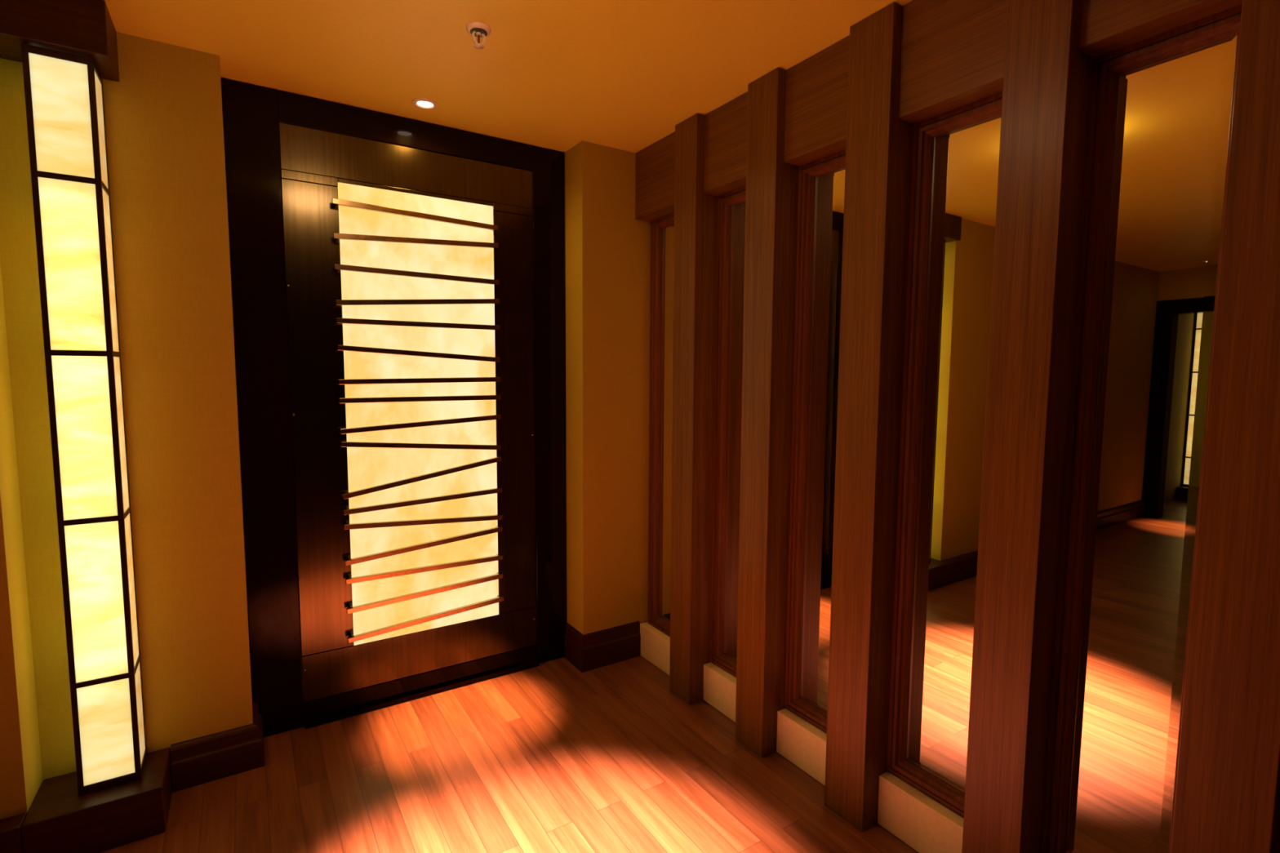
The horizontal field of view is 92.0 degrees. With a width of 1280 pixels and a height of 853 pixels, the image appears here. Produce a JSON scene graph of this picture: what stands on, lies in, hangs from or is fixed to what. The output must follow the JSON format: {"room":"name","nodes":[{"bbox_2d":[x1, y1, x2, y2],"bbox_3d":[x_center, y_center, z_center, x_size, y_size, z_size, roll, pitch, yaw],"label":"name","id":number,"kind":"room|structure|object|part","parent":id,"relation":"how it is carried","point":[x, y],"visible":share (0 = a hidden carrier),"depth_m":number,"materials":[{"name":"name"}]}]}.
{"room":"entrance hall","nodes":[
{"label":"entrance hall","id":0,"kind":"room"},
{"bbox_2d":[0,31,253,819],"bbox_3d":[-3.298,0.086,1.098,4.336,2.504,0.560,-3,6,-33],"label":"wall","id":1,"kind":"structure","parent":0,"point":[164,125],"depth_m":2.03,"materials":[{"name":"paint"}]},
{"bbox_2d":[0,813,26,852],"bbox_3d":[-2.195,1.234,1.536,0.970,0.151,0.074,-3,6,-33],"label":"baseboard","id":2,"kind":"object","parent":1,"relation":"attached to","point":[11,842],"visible":0.89,"depth_m":1.76,"materials":[{"name":"brown wood"}]},
{"bbox_2d":[170,702,264,792],"bbox_3d":[-1.553,1.171,2.284,0.272,0.158,0.205,-3,6,-33],"label":"baseboard","id":3,"kind":"structure","parent":1,"relation":"attached to","point":[205,759],"depth_m":2.20,"materials":[{"name":"brown wood"}]},
{"bbox_2d":[221,88,252,693],"bbox_3d":[-1.013,-0.049,2.810,1.406,2.504,0.150,-3,6,-33],"label":"wall","id":4,"kind":"structure","parent":0,"point":[221,89],"depth_m":2.37,"materials":[{"name":"paint"}]},
{"bbox_2d":[221,77,566,737],"bbox_3d":[-0.945,-0.039,2.705,1.364,2.502,0.100,-3,6,-33],"label":"door","id":5,"kind":"structure","parent":4,"relation":"in","point":[398,287],"depth_m":2.62,"materials":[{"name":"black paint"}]},
{"bbox_3d":[-0.945,-1.087,2.634,1.024,0.171,0.044,-3,6,-33],"label":"rail","id":6,"kind":"part","parent":5,"relation":"part of","materials":[{"name":"brown wood"}]},
{"bbox_3d":[-0.948,-0.036,2.724,0.636,1.905,0.037,-3,6,-33],"label":"glass panel","id":7,"kind":"part","parent":5,"relation":"part of","materials":[{"name":"beige glass"}]},
{"bbox_3d":[-0.956,1.010,2.814,1.024,0.194,0.044,-3,6,-33],"label":"rail","id":8,"kind":"part","parent":5,"relation":"part of","materials":[{"name":"brown wood"}]},
{"bbox_2d":[98,655,918,852],"bbox_3d":[-2.588,1.556,-0.759,9.100,0.100,4.700,-3,6,-33],"label":"floor","id":9,"kind":"structure","parent":0,"point":[553,756],"depth_m":2.17,"materials":[{"name":"brown wood"}]},
{"bbox_2d":[20,747,172,852],"bbox_3d":[-1.698,1.201,1.957,0.323,0.151,0.247,-3,6,-33],"label":"plinth","id":10,"kind":"object","parent":9,"relation":"on","point":[57,820],"visible":0.96,"depth_m":1.88,"materials":[{"name":"brown wood"}]},
{"bbox_2d":[21,43,146,796],"bbox_3d":[-1.688,0.029,1.898,0.150,2.193,0.153,-3,6,-33],"label":"lamp","id":11,"kind":"object","parent":10,"relation":"on","point":[64,91],"visible":1,"depth_m":1.84,"materials":[{"name":"beige glass"}]},
{"bbox_3d":[-1.645,-0.880,1.761,0.127,0.322,0.005,-3,6,-33],"label":"pane","id":12,"kind":"part","parent":11,"relation":"part of","materials":[{"name":"beige glass"}]},
{"bbox_3d":[-1.647,-0.465,1.797,0.127,0.488,0.005,-3,6,-33],"label":"pane","id":13,"kind":"part","parent":11,"relation":"part of","materials":[{"name":"yellow glass"}]},
{"bbox_3d":[-1.650,0.033,1.840,0.127,0.488,0.005,-3,6,-33],"label":"pane","id":14,"kind":"part","parent":11,"relation":"part of","materials":[{"name":"yellow glass"}]},
{"bbox_3d":[-1.653,0.531,1.883,0.127,0.488,0.005,-3,6,-33],"label":"pane","id":15,"kind":"part","parent":11,"relation":"part of","materials":[{"name":"yellow glass"}]},
{"bbox_3d":[-1.625,-0.889,1.859,0.004,0.322,0.134,-3,6,-33],"label":"pane","id":16,"kind":"part","parent":11,"relation":"part of","materials":[{"name":"beige glass"}]},
{"bbox_3d":[-1.655,0.945,1.918,0.127,0.317,0.005,-3,6,-33],"label":"pane","id":17,"kind":"part","parent":11,"relation":"part of","materials":[{"name":"beige glass"}]},
{"bbox_3d":[-1.627,-0.473,1.895,0.004,0.488,0.134,-3,6,-33],"label":"pane","id":18,"kind":"part","parent":11,"relation":"part of","materials":[{"name":"beige glass"}]},
{"bbox_3d":[-1.630,0.025,1.938,0.004,0.488,0.134,-3,6,-33],"label":"pane","id":19,"kind":"part","parent":11,"relation":"part of","materials":[{"name":"beige glass"}]},
{"bbox_3d":[-1.633,0.523,1.981,0.004,0.488,0.134,-3,6,-33],"label":"pane","id":20,"kind":"part","parent":11,"relation":"part of","materials":[{"name":"beige glass"}]},
{"bbox_3d":[-1.635,0.936,2.016,0.004,0.317,0.134,-3,6,-33],"label":"pane","id":21,"kind":"part","parent":11,"relation":"part of","materials":[{"name":"beige glass"}]},
{"bbox_2d":[640,622,670,675],"bbox_3d":[0.131,1.110,3.056,0.082,0.164,0.372,-3,6,-33],"label":"stone block","id":22,"kind":"object","parent":9,"relation":"on","point":[655,644],"visible":0.42,"depth_m":3.07,"materials":[{"name":"beige stone"}]},
{"bbox_2d":[669,113,717,704],"bbox_3d":[0.249,-0.033,2.716,0.156,2.502,0.152,-3,6,-33],"label":"wooden post","id":23,"kind":"object","parent":9,"relation":"on","point":[695,211],"visible":0.74,"depth_m":2.65,"materials":[{"name":"red wood"}]},
{"bbox_2d":[702,662,736,722],"bbox_3d":[0.396,1.147,2.648,0.082,0.164,0.296,-3,6,-33],"label":"stone block","id":24,"kind":"object","parent":9,"relation":"on","point":[719,690],"visible":0.42,"depth_m":2.66,"materials":[{"name":"beige stone"}]},
{"bbox_2d":[735,67,799,757],"bbox_3d":[0.493,0.001,2.339,0.156,2.502,0.152,-3,6,-33],"label":"wooden post","id":25,"kind":"object","parent":9,"relation":"on","point":[771,204],"visible":0.76,"depth_m":2.28,"materials":[{"name":"red wood"}]},
{"bbox_2d":[776,708,826,786],"bbox_3d":[0.639,1.181,2.271,0.082,0.164,0.296,-3,6,-33],"label":"stone block","id":26,"kind":"object","parent":9,"relation":"on","point":[802,744],"visible":0.44,"depth_m":2.27,"materials":[{"name":"beige stone"}]},
{"bbox_2d":[824,2,913,831],"bbox_3d":[0.737,0.034,1.962,0.156,2.502,0.152,-3,6,-33],"label":"wooden post","id":27,"kind":"object","parent":9,"relation":"on","point":[879,145],"visible":0.76,"depth_m":1.90,"materials":[{"name":"red wood"}]},
{"bbox_2d":[877,771,963,852],"bbox_3d":[0.888,1.215,1.887,0.082,0.164,0.314,-3,6,-33],"label":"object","id":28,"kind":"object","parent":9,"relation":"on","point":[922,823],"visible":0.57,"depth_m":1.89,"materials":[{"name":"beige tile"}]},
{"bbox_2d":[961,0,1093,852],"bbox_3d":[0.989,0.069,1.574,0.156,2.502,0.145,-3,6,-33],"label":"wooden post","id":29,"kind":"object","parent":9,"relation":"on","point":[1047,78],"visible":0.83,"depth_m":1.51,"materials":[{"name":"red wood"}]},
{"bbox_2d":[1170,0,1279,852],"bbox_3d":[1.223,0.102,1.212,0.156,2.502,0.144,-3,6,-33],"label":"wooden post","id":30,"kind":"object","parent":9,"relation":"on","point":[1227,800],"visible":1,"depth_m":1.18,"materials":[{"name":"red wood"}]},
{"bbox_2d":[104,0,912,152],"bbox_3d":[-2.573,-1.038,-0.982,9.100,0.100,4.700,-3,6,-33],"label":"ceiling","id":31,"kind":"structure","parent":0,"point":[557,75],"depth_m":2.03,"materials":[{"name":"beige paint"}]},
{"bbox_2d":[0,0,119,81],"bbox_3d":[-1.715,-1.143,1.767,0.318,0.151,0.196,-3,6,-33],"label":"ceiling beam","id":32,"kind":"structure","parent":31,"relation":"attached to","point":[83,28],"depth_m":1.73,"materials":[{"name":"brown wood"}]},
{"bbox_2d":[411,97,438,109],"bbox_3d":[-0.846,-1.273,2.432,0.100,0.016,0.100,-3,6,-33],"label":"recessed light","id":33,"kind":"object","parent":31,"relation":"in","point":[421,103],"visible":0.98,"depth_m":2.43,"materials":[{"name":"white ceramic"}]},
{"bbox_2d":[466,22,491,48],"bbox_3d":[-0.497,-1.198,1.904,0.076,0.052,0.076,-3,6,-33],"label":"sprinkler","id":34,"kind":"object","parent":31,"relation":"attached to","point":[478,29],"visible":1,"depth_m":1.89,"materials":[{"name":"white metal"}]},
{"bbox_2d":[564,140,650,635],"bbox_3d":[-0.144,-0.080,3.228,0.548,2.504,0.387,-3,6,-33],"label":"wall","id":35,"kind":"structure","parent":0,"point":[607,251],"depth_m":3.00,"materials":[{"name":"paint"}]},
{"bbox_2d":[564,621,640,672],"bbox_3d":[-0.192,1.092,3.165,0.339,0.180,0.193,-3,6,-33],"label":"baseboard","id":36,"kind":"structure","parent":35,"relation":"attached to","point":[602,648],"depth_m":3.08,"materials":[{"name":"brown wood"}]},
{"bbox_3d":[1.267,0.084,1.420,0.143,2.504,4.193,-3,6,-33],"label":"wall","id":37,"kind":"structure","parent":0,"visible":0},
{"bbox_2d":[647,212,674,636],"bbox_3d":[0.159,0.018,2.965,0.042,2.026,0.354,-3,6,-33],"label":"wall mirror","id":38,"kind":"object","parent":37,"relation":"attached to","point":[662,228],"visible":0.5,"depth_m":3.06,"materials":[{"name":"brown mirror"}]},
{"bbox_2d":[657,224,674,622],"bbox_3d":[0.174,0.013,2.974,0.005,1.942,0.279,-3,6,-33],"label":"mirror glass","id":39,"kind":"object","parent":38,"relation":"attached to","point":[665,232],"depth_m":3.04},
{"bbox_2d":[710,186,746,677],"bbox_3d":[0.419,0.054,2.565,0.042,2.026,0.297,-3,6,-33],"label":"wall mirror","id":40,"kind":"object","parent":37,"relation":"attached to","point":[731,237],"visible":0.52,"depth_m":2.64,"materials":[{"name":"brown mirror"}]},
{"bbox_2d":[722,200,746,660],"bbox_3d":[0.433,0.049,2.574,0.005,1.942,0.222,-3,6,-33],"label":"mirror glass","id":41,"kind":"object","parent":40,"relation":"attached to","point":[735,210],"depth_m":2.62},
{"bbox_2d":[784,149,845,733],"bbox_3d":[0.662,0.087,2.188,0.042,2.026,0.297,-3,6,-33],"label":"wall mirror","id":42,"kind":"object","parent":37,"relation":"attached to","point":[821,181],"visible":0.63,"depth_m":2.24,"materials":[{"name":"brown mirror"}]},
{"bbox_2d":[635,0,1242,222],"bbox_3d":[1.163,-1.003,1.256,0.118,0.310,4.191,-3,6,-33],"label":"header board","id":43,"kind":"object","parent":37,"relation":"attached to","point":[953,52],"visible":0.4,"depth_m":1.75,"materials":[{"name":"red wood"}]},
{"bbox_2d":[886,92,1002,818],"bbox_3d":[0.911,0.122,1.804,0.042,2.026,0.315,-3,6,-33],"label":"wall mirror","id":44,"kind":"object","parent":37,"relation":"attached to","point":[955,161],"visible":0.63,"depth_m":1.84,"materials":[{"name":"brown mirror"}]},
{"bbox_2d":[1040,4,1242,852],"bbox_3d":[1.153,0.155,1.429,0.042,2.026,0.287,-3,6,-33],"label":"wall mirror","id":45,"kind":"object","parent":37,"relation":"attached to","point":[1162,105],"visible":0.75,"depth_m":1.44,"materials":[{"name":"brown mirror"}]}
]}

